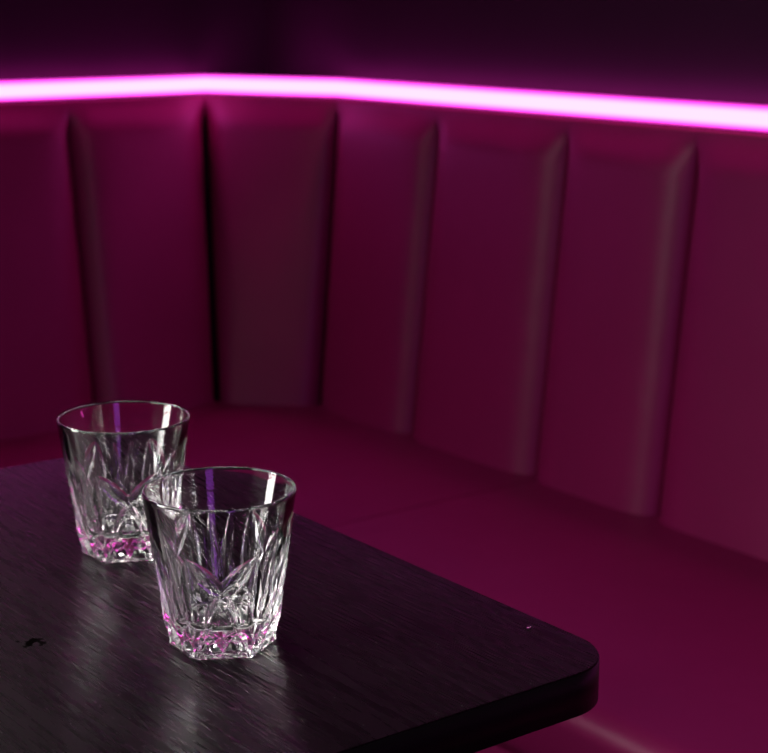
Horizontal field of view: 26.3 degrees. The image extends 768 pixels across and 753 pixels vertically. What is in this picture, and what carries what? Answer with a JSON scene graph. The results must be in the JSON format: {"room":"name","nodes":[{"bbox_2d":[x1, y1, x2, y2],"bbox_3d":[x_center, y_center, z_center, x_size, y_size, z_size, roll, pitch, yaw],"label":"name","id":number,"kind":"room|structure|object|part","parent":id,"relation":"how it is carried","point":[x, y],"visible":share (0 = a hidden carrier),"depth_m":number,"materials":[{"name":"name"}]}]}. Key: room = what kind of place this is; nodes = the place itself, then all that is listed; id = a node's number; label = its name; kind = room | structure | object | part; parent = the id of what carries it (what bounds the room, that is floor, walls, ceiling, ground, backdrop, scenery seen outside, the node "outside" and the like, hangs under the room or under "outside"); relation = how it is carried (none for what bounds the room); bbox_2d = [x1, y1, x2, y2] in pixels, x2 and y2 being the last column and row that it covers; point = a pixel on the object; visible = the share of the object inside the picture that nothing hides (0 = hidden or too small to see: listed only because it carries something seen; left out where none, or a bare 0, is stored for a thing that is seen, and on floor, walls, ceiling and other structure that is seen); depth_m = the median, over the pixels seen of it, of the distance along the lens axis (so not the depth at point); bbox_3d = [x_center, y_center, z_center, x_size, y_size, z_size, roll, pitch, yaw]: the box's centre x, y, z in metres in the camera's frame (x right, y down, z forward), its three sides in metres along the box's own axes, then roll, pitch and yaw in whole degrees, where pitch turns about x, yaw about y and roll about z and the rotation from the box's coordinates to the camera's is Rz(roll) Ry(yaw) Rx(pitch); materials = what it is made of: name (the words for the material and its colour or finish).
{"room":"entertainment venue","nodes":[
{"label":"entertainment venue","id":0,"kind":"room"},
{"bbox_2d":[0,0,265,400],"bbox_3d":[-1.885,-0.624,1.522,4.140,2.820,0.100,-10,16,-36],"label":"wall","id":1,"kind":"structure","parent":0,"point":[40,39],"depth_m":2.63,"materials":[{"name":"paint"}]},
{"bbox_2d":[265,0,767,186],"bbox_3d":[1.186,-0.500,0.981,0.100,2.820,4.680,-10,16,-36],"label":"wall","id":2,"kind":"structure","parent":0,"point":[715,51],"depth_m":2.24,"materials":[{"name":"paint"}]},
{"bbox_3d":[-0.478,1.140,0.009,4.140,0.060,4.580,-10,16,-36],"label":"floor","id":3,"kind":"structure","parent":0,"visible":0},
{"bbox_2d":[0,458,599,752],"bbox_3d":[-0.447,0.530,0.898,1.036,0.730,0.556,-10,16,-36],"label":"table","id":4,"kind":"object","parent":3,"relation":"on","point":[374,650],"visible":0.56,"depth_m":0.90,"materials":[{"name":"black wood"}]},
{"bbox_2d":[57,401,189,562],"bbox_3d":[-0.168,0.070,1.070,0.085,0.090,0.085,9,16,35],"label":"crystal tumbler","id":5,"kind":"object","parent":4,"relation":"on","point":[111,450],"visible":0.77,"depth_m":1.04,"materials":[{"name":"clear glass"}]},
{"bbox_2d":[142,466,296,659],"bbox_3d":[-0.091,0.105,0.915,0.085,0.090,0.085,3,13,14],"label":"crystal tumbler","id":6,"kind":"object","parent":4,"relation":"on","point":[219,536],"visible":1,"depth_m":0.89,"materials":[{"name":"clear glass"}]},
{"bbox_2d":[0,75,767,752],"bbox_3d":[-0.706,0.392,0.983,3.159,0.962,2.519,-10,16,-36],"label":"banquette","id":7,"kind":"object","parent":3,"relation":"on","point":[519,361],"depth_m":2.26,"materials":[{"name":"leather"}]},
{"bbox_2d":[0,401,536,526],"bbox_3d":[-1.208,0.343,1.590,3.080,0.115,0.643,-10,16,-36],"label":"seat cushion","id":8,"kind":"object","parent":7,"relation":"on","point":[347,466],"depth_m":2.33,"materials":[{"name":"leather"}]},
{"bbox_3d":[-0.706,-0.061,0.879,3.159,0.032,2.519,-10,16,-36],"label":"light strip","id":9,"kind":"part","parent":7,"relation":"part of","materials":[{"name":"pink plastic"}]},
{"bbox_3d":[-0.706,-0.039,0.881,3.155,0.011,2.515,-10,16,-36],"label":"capping rail","id":10,"kind":"part","parent":7,"relation":"part of","materials":[{"name":"leather"}]},
{"bbox_3d":[-0.709,0.666,1.009,3.090,0.254,2.445,-10,16,-36],"label":"panel","id":11,"kind":"part","parent":7,"relation":"part of","materials":[{"name":"leather"}]},
{"bbox_2d":[329,479,767,752],"bbox_3d":[0.543,0.379,1.430,0.479,0.115,1.718,-10,16,-36],"label":"seat cushion","id":12,"kind":"object","parent":7,"relation":"on","point":[674,610],"depth_m":1.80,"materials":[{"name":"leather"}]}
]}

